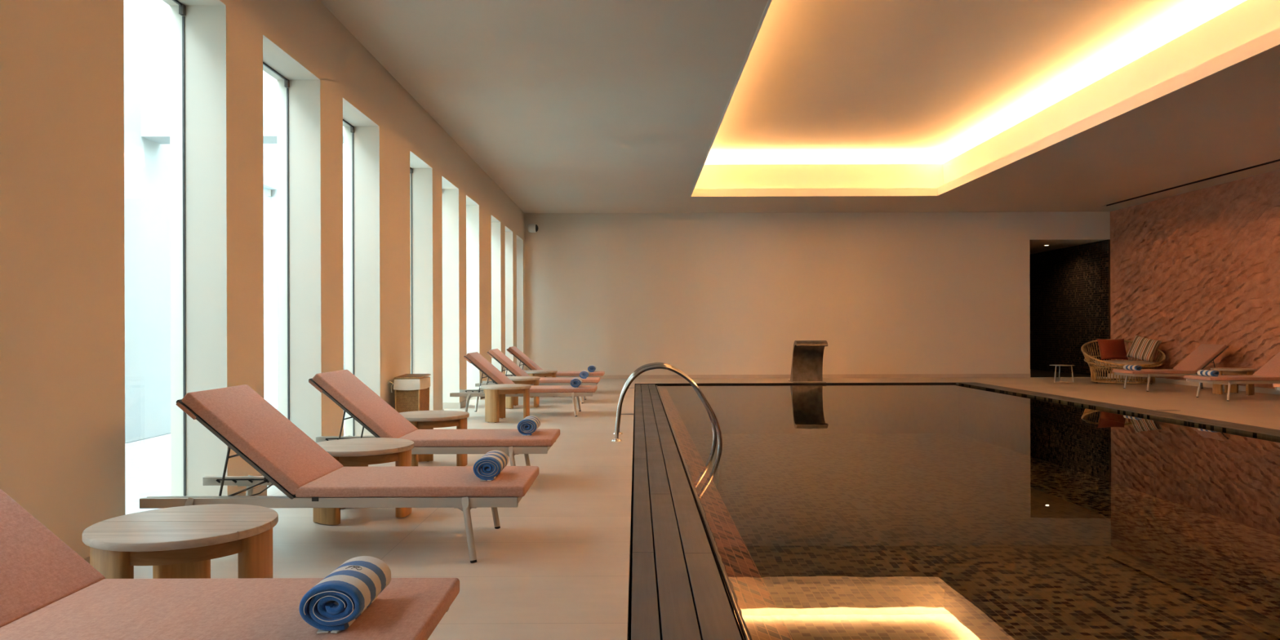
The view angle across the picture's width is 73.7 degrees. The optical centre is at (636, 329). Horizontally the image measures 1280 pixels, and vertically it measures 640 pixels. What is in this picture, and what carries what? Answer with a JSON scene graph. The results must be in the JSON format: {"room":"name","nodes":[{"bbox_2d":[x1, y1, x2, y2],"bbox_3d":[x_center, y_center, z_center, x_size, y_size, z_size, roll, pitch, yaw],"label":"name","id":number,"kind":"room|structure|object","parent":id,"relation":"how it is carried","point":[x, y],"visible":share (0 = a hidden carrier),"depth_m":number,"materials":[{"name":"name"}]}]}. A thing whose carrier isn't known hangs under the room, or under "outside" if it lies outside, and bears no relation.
{"room":"indoor swimming pool","nodes":[
{"label":"indoor swimming pool","id":0,"kind":"room"},
{"bbox_2d":[124,0,344,443],"bbox_3d":[-5.155,-1.489,9.250,0.340,5.200,25.500,0,0,0],"label":"wall","id":1,"kind":"structure","parent":0,"point":[147,216],"depth_m":8.72,"materials":[{"name":"white paint"}]},
{"bbox_2d":[266,189,271,196],"bbox_3d":[-5.076,-0.414,11.345,0.050,3.050,1.025,0,0,0],"label":"window","id":2,"kind":"structure","parent":1,"relation":"in","point":[268,191],"depth_m":11.81,"materials":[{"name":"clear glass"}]},
{"bbox_2d":[140,0,344,143],"bbox_3d":[-3.900,-3.018,8.765,2.180,2.150,0.350,0,0,0],"label":"sky","id":3,"kind":"structure","parent":0,"point":[154,14],"depth_m":8.59,"materials":[{"name":"white"}]},
{"bbox_2d":[0,0,525,558],"bbox_3d":[-2.635,-1.497,7.950,0.339,5.200,22.500,0,0,0],"label":"wall","id":4,"kind":"structure","parent":0,"point":[62,252],"depth_m":5.15,"materials":[{"name":"beige paint"}]},
{"bbox_2d":[172,0,186,496],"bbox_3d":[-2.716,-0.421,4.617,0.030,3.050,1.025,0,0,0],"label":"window","id":5,"kind":"structure","parent":4,"relation":"in","point":[182,8],"depth_m":5.12,"materials":[{"name":"metal"}]},
{"bbox_2d":[262,62,289,420],"bbox_3d":[-2.716,-0.421,6.149,0.030,3.050,1.025,0,0,0],"label":"window","id":6,"kind":"structure","parent":4,"relation":"in","point":[286,82],"depth_m":6.65,"materials":[{"name":"metal"}]},
{"bbox_2d":[83,396,484,564],"bbox_3d":[-2.568,1.062,7.800,0.247,0.082,22.200,0,0,0],"label":"baseboard","id":7,"kind":"structure","parent":4,"relation":"attached to","point":[256,490],"depth_m":11.85,"materials":[{"name":"tile"}]},
{"bbox_2d":[342,119,354,435],"bbox_3d":[-2.716,-0.421,7.681,0.030,3.050,1.025,0,0,0],"label":"window","id":8,"kind":"structure","parent":4,"relation":"in","point":[352,127],"depth_m":8.19,"materials":[{"name":"metal"}]},
{"bbox_2d":[409,167,412,373],"bbox_3d":[-2.716,-0.421,9.812,0.030,3.050,1.025,0,0,0],"label":"window","id":9,"kind":"structure","parent":4,"relation":"in","point":[411,168],"depth_m":10.32,"materials":[{"name":"metal"}]},
{"bbox_2d":[133,368,1279,639],"bbox_3d":[3.974,1.206,10.950,13.540,0.253,28.500,0,0,0],"label":"floor","id":10,"kind":"structure","parent":0,"point":[556,566],"depth_m":4.68,"materials":[{"name":"beige ceramic"}]},
{"bbox_2d":[82,503,278,578],"bbox_3d":[-1.597,0.890,3.020,0.610,0.420,0.610,0,0,0],"label":"round side table","id":11,"kind":"object","parent":10,"relation":"on","point":[180,542],"visible":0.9,"depth_m":2.91,"materials":[{"name":"brown wood"}]},
{"bbox_2d":[0,488,459,639],"bbox_3d":[-1.445,0.701,2.267,1.829,0.803,0.723,0,0,0],"label":"sun lounger","id":12,"kind":"object","parent":10,"relation":"on","point":[48,591],"visible":0.92,"depth_m":2.30,"materials":[{"name":"pink fabric"}]},
{"bbox_2d":[0,488,105,627],"bbox_3d":[-1.881,0.545,2.267,0.563,0.488,0.620,0,0,0],"label":"cushion","id":13,"kind":"object","parent":12,"relation":"on","point":[39,571],"depth_m":2.42,"materials":[{"name":"fabric"}]},
{"bbox_2d":[0,577,459,639],"bbox_3d":[-1.077,0.774,2.267,1.092,0.052,0.620,0,0,0],"label":"seat cushion","id":14,"kind":"object","parent":12,"relation":"on","point":[90,608],"depth_m":2.26,"materials":[{"name":"fabric"}]},
{"bbox_2d":[298,555,391,633],"bbox_3d":[-0.754,0.687,2.229,0.152,0.120,0.282,0,0,0],"label":"rolled towel","id":15,"kind":"object","parent":12,"relation":"on","point":[336,602],"visible":1,"depth_m":2.11,"materials":[{"name":"blue fabric"}]},
{"bbox_2d":[139,384,538,563],"bbox_3d":[-1.445,0.701,4.360,1.829,0.803,0.723,0,0,0],"label":"sun lounger","id":16,"kind":"object","parent":10,"relation":"on","point":[287,459],"visible":0.88,"depth_m":4.09,"materials":[{"name":"fabric"}]},
{"bbox_2d":[182,384,343,494],"bbox_3d":[-1.881,0.545,4.360,0.563,0.488,0.620,0,0,0],"label":"cushion","id":17,"kind":"object","parent":16,"relation":"on","point":[259,433],"depth_m":4.21,"materials":[{"name":"fabric"}]},
{"bbox_2d":[295,466,538,497],"bbox_3d":[-1.077,0.774,4.360,1.092,0.052,0.620,0,0,0],"label":"seat cushion","id":18,"kind":"object","parent":16,"relation":"on","point":[332,481],"depth_m":4.16,"materials":[{"name":"fabric"}]},
{"bbox_2d":[473,449,508,480],"bbox_3d":[-0.737,0.690,4.329,0.137,0.114,0.282,0,0,0],"label":"rolled towel","id":19,"kind":"object","parent":16,"relation":"on","point":[488,467],"visible":1,"depth_m":4.21,"materials":[{"name":"blue fabric"}]},
{"bbox_2d":[312,437,414,524],"bbox_3d":[-1.627,0.890,5.050,0.610,0.420,0.610,0,0,0],"label":"round side table","id":20,"kind":"object","parent":10,"relation":"on","point":[349,452],"visible":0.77,"depth_m":4.89,"materials":[{"name":"brown wood"}]},
{"bbox_2d":[388,373,431,413],"bbox_3d":[-2.283,0.782,8.613,0.314,0.640,0.447,0,0,0],"label":"laundry hamper","id":21,"kind":"object","parent":10,"relation":"on","point":[411,391],"visible":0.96,"depth_m":8.42,"materials":[{"name":"wicker"}]},
{"bbox_2d":[395,387,428,413],"bbox_3d":[-2.260,0.792,8.620,0.235,0.580,0.397,0,0,0],"label":"basket","id":22,"kind":"object","parent":21,"relation":"on","point":[407,399],"depth_m":8.42,"materials":[{"name":"brown wicker"}]},
{"bbox_2d":[308,369,559,466],"bbox_3d":[-1.485,0.701,6.100,1.829,0.803,0.723,0,0,0],"label":"sun lounger","id":23,"kind":"object","parent":10,"relation":"on","point":[362,404],"visible":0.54,"depth_m":5.84,"materials":[{"name":"fabric"}]},
{"bbox_2d":[312,369,417,438],"bbox_3d":[-1.921,0.545,6.100,0.563,0.488,0.620,0,0,0],"label":"cushion","id":24,"kind":"object","parent":23,"relation":"on","point":[346,390],"depth_m":5.94,"materials":[{"name":"fabric"}]},
{"bbox_2d":[398,428,559,447],"bbox_3d":[-1.117,0.774,6.100,1.092,0.052,0.620,0,0,0],"label":"seat cushion","id":25,"kind":"object","parent":23,"relation":"on","point":[508,437],"depth_m":5.87,"materials":[{"name":"fabric"}]},
{"bbox_2d":[517,415,540,435],"bbox_3d":[-0.769,0.690,6.114,0.137,0.114,0.282,0,0,0],"label":"rolled towel","id":26,"kind":"object","parent":23,"relation":"on","point":[529,424],"visible":1,"depth_m":5.99,"materials":[{"name":"blue fabric"}]},
{"bbox_2d":[399,410,469,466],"bbox_3d":[-1.652,0.890,6.860,0.610,0.420,0.610,0,0,0],"label":"round side table","id":27,"kind":"object","parent":10,"relation":"on","point":[421,420],"visible":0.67,"depth_m":6.75,"materials":[{"name":"brown wood"}]},
{"bbox_2d":[480,383,531,422],"bbox_3d":[-1.577,0.890,10.300,0.610,0.420,0.610,0,0,0],"label":"round side table","id":28,"kind":"object","parent":10,"relation":"on","point":[495,394],"visible":0.94,"depth_m":10.09,"materials":[{"name":"brown wood"}]},
{"bbox_2d":[505,376,540,408],"bbox_3d":[-1.662,0.890,12.050,0.610,0.420,0.610,0,0,0],"label":"round side table","id":29,"kind":"object","parent":10,"relation":"on","point":[510,402],"visible":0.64,"depth_m":11.85,"materials":[{"name":"brown wood"}]},
{"bbox_2d":[449,351,597,417],"bbox_3d":[-1.433,0.701,11.050,1.829,0.803,0.723,0,0,0],"label":"sun lounger","id":30,"kind":"object","parent":10,"relation":"on","point":[491,372],"visible":0.78,"depth_m":10.74,"materials":[{"name":"fabric"}]},
{"bbox_2d":[465,351,514,384],"bbox_3d":[-1.869,0.545,11.050,0.563,0.488,0.620,0,0,0],"label":"cushion","id":31,"kind":"object","parent":30,"relation":"on","point":[491,372],"depth_m":10.80,"materials":[{"name":"fabric"}]},
{"bbox_2d":[529,385,597,392],"bbox_3d":[-1.065,0.774,11.050,1.092,0.052,0.620,0,0,0],"label":"seat cushion","id":32,"kind":"object","parent":30,"relation":"on","point":[534,388],"depth_m":10.74,"materials":[{"name":"fabric"}]},
{"bbox_2d":[570,377,582,387],"bbox_3d":[-0.777,0.690,11.029,0.137,0.114,0.282,0,0,0],"label":"rolled towel","id":33,"kind":"object","parent":30,"relation":"on","point":[575,382],"visible":1,"depth_m":10.91,"materials":[{"name":"blue fabric"}]},
{"bbox_2d":[475,348,599,403],"bbox_3d":[-1.475,0.701,12.960,1.829,0.803,0.723,0,0,0],"label":"sun lounger","id":34,"kind":"object","parent":10,"relation":"on","point":[495,353],"visible":0.48,"depth_m":12.65,"materials":[{"name":"fabric"}]},
{"bbox_2d":[488,348,529,376],"bbox_3d":[-1.911,0.545,12.960,0.563,0.488,0.620,0,0,0],"label":"cushion","id":35,"kind":"object","parent":34,"relation":"on","point":[495,353],"depth_m":12.69,"materials":[{"name":"fabric"}]},
{"bbox_2d":[538,377,599,382],"bbox_3d":[-1.107,0.774,12.960,1.092,0.052,0.620,0,0,0],"label":"seat cushion","id":36,"kind":"object","parent":34,"relation":"on","point":[543,380],"depth_m":12.65,"materials":[{"name":"fabric"}]},
{"bbox_2d":[579,370,589,378],"bbox_3d":[-0.789,0.690,12.959,0.137,0.114,0.282,0,0,0],"label":"rolled towel","id":37,"kind":"object","parent":34,"relation":"on","point":[584,374],"visible":1,"depth_m":12.84,"materials":[{"name":"blue fabric"}]},
{"bbox_2d":[524,369,557,397],"bbox_3d":[-1.597,0.890,13.950,0.610,0.420,0.610,0,0,0],"label":"round side table","id":38,"kind":"object","parent":10,"relation":"on","point":[540,373],"visible":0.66,"depth_m":13.72,"materials":[{"name":"brown wood"}]},
{"bbox_2d":[506,346,604,378],"bbox_3d":[-1.475,0.701,14.870,1.829,0.803,0.723,0,0,0],"label":"sun lounger","id":39,"kind":"object","parent":10,"relation":"on","point":[513,350],"visible":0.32,"depth_m":14.57,"materials":[{"name":"fabric"}]},
{"bbox_2d":[507,346,542,369],"bbox_3d":[-1.911,0.545,14.870,0.563,0.488,0.620,0,0,0],"label":"cushion","id":40,"kind":"object","parent":39,"relation":"on","point":[513,350],"depth_m":14.57,"materials":[{"name":"fabric"}]},
{"bbox_2d":[555,371,604,376],"bbox_3d":[-1.107,0.774,14.870,1.092,0.052,0.620,0,0,0],"label":"seat cushion","id":41,"kind":"object","parent":39,"relation":"on","point":[559,373],"depth_m":14.57,"materials":[{"name":"fabric"}]},
{"bbox_2d":[587,364,595,372],"bbox_3d":[-0.776,0.690,14.909,0.137,0.114,0.282,0,0,0],"label":"rolled towel","id":42,"kind":"object","parent":39,"relation":"on","point":[592,368],"visible":1,"depth_m":14.78,"materials":[{"name":"blue fabric"}]},
{"bbox_2d":[613,362,716,482],"bbox_3d":[0.300,1.070,8.940,1.091,1.445,0.104,0,0,0],"label":"pool handrail","id":43,"kind":"object","parent":10,"relation":"on","point":[713,428],"visible":0.42,"depth_m":8.92,"materials":[{"name":"metal"}]},
{"bbox_2d":[611,364,722,493],"bbox_3d":[0.300,1.070,8.380,1.091,1.445,0.104,0,0,0],"label":"pool handrail","id":44,"kind":"object","parent":10,"relation":"on","point":[637,373],"visible":0.91,"depth_m":8.36,"materials":[{"name":"metal"}]},
{"bbox_2d":[631,384,742,639],"bbox_3d":[0.176,1.109,7.435,0.390,0.032,19.068,0,0,0],"label":"deck boards","id":45,"kind":"object","parent":10,"relation":"on","point":[716,620],"visible":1,"depth_m":4.15,"materials":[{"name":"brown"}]},
{"bbox_2d":[626,382,955,639],"bbox_3d":[3.411,1.236,7.577,6.894,0.296,19.354,0,0,0],"label":"trim","id":46,"kind":"structure","parent":10,"relation":"attached to","point":[629,606],"depth_m":7.80,"materials":[{"name":"black metal"}]},
{"bbox_2d":[655,385,752,639],"bbox_3d":[0.411,1.185,7.715,0.044,0.138,18.630,0,0,0],"label":"pool lip","id":47,"kind":"structure","parent":46,"relation":"on","point":[745,634],"depth_m":4.27,"materials":[{"name":"brown stone"}]},
{"bbox_2d":[788,340,827,382],"bbox_3d":[3.510,0.656,17.413,0.665,0.857,0.855,0,0,0],"label":"cascade","id":48,"kind":"object","parent":10,"relation":"on","point":[807,355],"visible":1,"depth_m":17.46,"materials":[{"name":"metal"}]},
{"bbox_2d":[1049,364,1075,382],"bbox_3d":[8.588,0.895,17.200,0.470,0.345,0.470,0,0,0],"label":"metal table","id":49,"kind":"object","parent":10,"relation":"on","point":[1055,381],"visible":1,"depth_m":17.13,"materials":[{"name":"grey metal"}]},
{"bbox_2d":[955,382,1279,436],"bbox_3d":[6.641,1.088,7.550,0.406,0.032,19.298,0,0,0],"label":"pool edge","id":50,"kind":"object","parent":10,"relation":"on","point":[1268,431],"visible":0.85,"depth_m":11.07,"materials":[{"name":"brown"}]},
{"bbox_2d":[1080,338,1165,384],"bbox_3d":[9.657,0.636,16.950,1.460,0.858,1.462,0,0,12],"label":"daybed","id":51,"kind":"object","parent":10,"relation":"on","point":[1098,364],"visible":0.75,"depth_m":16.74,"materials":[{"name":"wicker"}]},
{"bbox_2d":[1097,338,1128,359],"bbox_3d":[9.581,0.403,17.170,0.600,0.423,0.206,0,0,-8],"label":"throw cushion","id":52,"kind":"object","parent":51,"relation":"on","point":[1108,348],"visible":1,"depth_m":17.10,"materials":[{"name":"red fabric"}]},
{"bbox_2d":[1125,335,1161,361],"bbox_3d":[10.021,0.389,16.860,0.237,0.548,0.606,0,0,-33],"label":"throw cushion","id":53,"kind":"object","parent":51,"relation":"on","point":[1141,348],"visible":0.99,"depth_m":16.80,"materials":[{"name":"fabric"}]},
{"bbox_2d":[1112,343,1228,391],"bbox_3d":[9.433,0.667,14.960,1.829,0.803,0.723,0,0,0],"label":"sun lounger","id":54,"kind":"object","parent":10,"relation":"on","point":[1204,354],"visible":0.74,"depth_m":14.76,"materials":[{"name":"fabric"}]},
{"bbox_2d":[1123,364,1142,370],"bbox_3d":[8.673,0.671,14.904,0.141,0.092,0.279,0,0,-15],"label":"rolled towel","id":55,"kind":"object","parent":54,"relation":"on","point":[1134,367],"visible":1,"depth_m":14.84,"materials":[{"name":"blue fabric"}]},
{"bbox_2d":[1112,368,1195,373],"bbox_3d":[9.064,0.742,14.960,1.092,0.052,0.620,0,0,0],"label":"seat cushion","id":56,"kind":"object","parent":54,"relation":"on","point":[1116,371],"depth_m":14.66,"materials":[{"name":"fabric"}]},
{"bbox_2d":[1173,343,1226,373],"bbox_3d":[9.867,0.508,14.960,0.563,0.488,0.620,0,0,0],"label":"cushion","id":57,"kind":"object","parent":54,"relation":"on","point":[1205,353],"depth_m":14.86,"materials":[{"name":"fabric"}]},
{"bbox_2d":[1183,351,1279,400],"bbox_3d":[9.458,0.667,13.010,1.829,0.803,0.723,0,0,0],"label":"sun lounger","id":58,"kind":"object","parent":10,"relation":"on","point":[1269,373],"visible":1,"depth_m":12.86,"materials":[{"name":"fabric"}]},
{"bbox_2d":[1197,369,1219,376],"bbox_3d":[8.737,0.671,13.027,0.141,0.092,0.279,0,0,-11],"label":"rolled towel","id":59,"kind":"object","parent":58,"relation":"on","point":[1201,372],"visible":1,"depth_m":12.97,"materials":[{"name":"fabric"}]},
{"bbox_2d":[1183,374,1279,381],"bbox_3d":[9.089,0.742,13.010,1.092,0.052,0.620,0,0,0],"label":"seat cushion","id":60,"kind":"object","parent":58,"relation":"on","point":[1232,377],"depth_m":12.72,"materials":[{"name":"fabric"}]},
{"bbox_2d":[1253,351,1279,377],"bbox_3d":[9.892,0.508,13.010,0.563,0.488,0.620,0,0,0],"label":"cushion","id":61,"kind":"object","parent":58,"relation":"on","point":[1271,368],"depth_m":13.14,"materials":[{"name":"fabric"}]},
{"bbox_2d":[1210,367,1255,395],"bbox_3d":[9.773,0.854,13.980,0.610,0.420,0.610,0,0,0],"label":"round side table","id":62,"kind":"object","parent":10,"relation":"on","point":[1217,388],"visible":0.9,"depth_m":13.88,"materials":[{"name":"brown wood"}]},
{"bbox_2d":[1272,382,1279,390],"bbox_3d":[9.403,0.667,11.080,1.829,0.803,0.723,0,0,0],"label":"sun lounger","id":63,"kind":"object","parent":10,"relation":"on","point":[1277,385],"visible":1,"depth_m":11.33,"materials":[{"name":"fabric"}]},
{"bbox_2d":[1272,382,1279,387],"bbox_3d":[9.034,0.742,11.080,1.092,0.052,0.620,0,0,0],"label":"seat cushion","id":64,"kind":"object","parent":63,"relation":"on","point":[1275,384],"depth_m":11.33,"materials":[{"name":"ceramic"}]},
{"bbox_2d":[319,0,1279,213],"bbox_3d":[4.021,-2.603,7.800,12.981,0.040,22.200,0,0,0],"label":"ceiling","id":65,"kind":"structure","parent":0,"point":[566,106],"depth_m":10.22,"materials":[{"name":"paint"}]},
{"bbox_2d":[689,0,1279,196],"bbox_3d":[3.450,-2.657,9.780,5.145,0.157,13.918,0,0,0],"label":"trim","id":66,"kind":"structure","parent":65,"relation":"attached to","point":[1268,41],"depth_m":11.39,"materials":[{"name":"paint"}]},
{"bbox_2d":[1104,159,1279,206],"bbox_3d":[9.892,-2.661,7.385,0.150,0.121,21.370,0,0,0],"label":"ceiling vent","id":67,"kind":"object","parent":65,"relation":"in","point":[1277,160],"visible":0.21,"depth_m":15.04,"materials":[{"name":"black metal"}]},
{"bbox_2d":[524,211,1110,374],"bbox_3d":[4.185,-1.368,19.050,13.301,4.900,0.300,0,0,0],"label":"wall","id":68,"kind":"structure","parent":0,"point":[886,292],"depth_m":18.90,"materials":[{"name":"beige paint"}]},
{"bbox_2d":[527,223,538,232],"bbox_3d":[-2.265,-2.216,18.762,0.234,0.194,0.275,0,0,0],"label":"security camera","id":69,"kind":"object","parent":68,"relation":"attached to","point":[531,228],"visible":1,"depth_m":18.65,"materials":[{"name":"white plastic"}]},
{"bbox_2d":[601,373,1030,378],"bbox_3d":[3.133,1.044,18.898,11.181,0.082,0.024,0,0,0],"label":"baseboard","id":70,"kind":"structure","parent":68,"relation":"attached to","point":[842,375],"depth_m":18.89,"materials":[{"name":"tile"}]},
{"bbox_2d":[704,0,1245,164],"bbox_3d":[3.448,-3.341,9.780,5.887,0.370,14.660,0,0,0],"label":"ceiling","id":71,"kind":"structure","parent":0,"point":[820,82],"depth_m":11.42,"materials":[{"name":"paint"}]},
{"bbox_2d":[694,0,1279,188],"bbox_3d":[3.449,-2.928,9.780,5.837,0.615,14.610,0,0,0],"label":"cove","id":72,"kind":"structure","parent":71,"relation":"attached to","point":[1249,20],"depth_m":12.63,"materials":[{"name":"paint"}]},
{"bbox_2d":[694,444,1279,639],"bbox_3d":[3.414,2.084,7.715,6.045,0.001,18.630,0,0,0],"label":"floor","id":73,"kind":"structure","parent":0,"point":[846,543],"depth_m":8.00,"materials":[{"name":"tile"}]},
{"bbox_2d":[1029,240,1098,253],"bbox_3d":[9.514,-2.035,22.200,2.440,0.100,6.000,0,0,0],"label":"ceiling","id":74,"kind":"structure","parent":0,"point":[1035,246],"depth_m":20.02,"materials":[{"name":"paint"}]},
{"bbox_2d":[958,382,1279,536],"bbox_3d":[3.413,1.584,7.715,6.045,1.000,18.630,0,0,0],"label":"pool sides","id":75,"kind":"object","parent":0,"point":[1250,497],"visible":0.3,"depth_m":9.73,"materials":[{"name":"tile"}]},
{"bbox_2d":[679,444,792,639],"bbox_3d":[0.506,1.161,7.715,0.195,0.075,18.630,0,0,0],"label":"wall","id":76,"kind":"structure","parent":75,"relation":"attached to","point":[762,619],"depth_m":4.25,"materials":[{"name":"tile"}]},
{"bbox_2d":[655,384,1279,471],"bbox_3d":[3.412,1.114,7.720,6.044,0.001,18.640,0,0,0],"label":"pool water","id":77,"kind":"object","parent":75,"relation":"in","point":[941,417],"visible":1,"depth_m":9.95,"materials":[{"name":"brown liquid"}]},
{"bbox_2d":[1030,169,1279,388],"bbox_3d":[10.581,-1.388,10.850,0.310,4.900,28.300,0,0,0],"label":"wall","id":78,"kind":"structure","parent":0,"point":[1189,270],"depth_m":16.60,"materials":[{"name":"ceramic"}]},
{"bbox_2d":[1108,373,1279,395],"bbox_3d":[10.471,1.020,7.800,0.085,0.085,22.200,0,0,0],"label":"baseboard","id":79,"kind":"structure","parent":78,"relation":"attached to","point":[1241,388],"depth_m":15.92,"materials":[{"name":"tile"}]},
{"label":"outside","id":80,"kind":"structure","parent":0,"visible":0},
{"bbox_2d":[124,408,345,514],"bbox_3d":[-6.886,1.244,9.250,8.180,0.246,25.500,0,0,0],"label":"ground","id":81,"kind":"structure","parent":80,"point":[147,460],"depth_m":6.67,"materials":[{"name":"white"}]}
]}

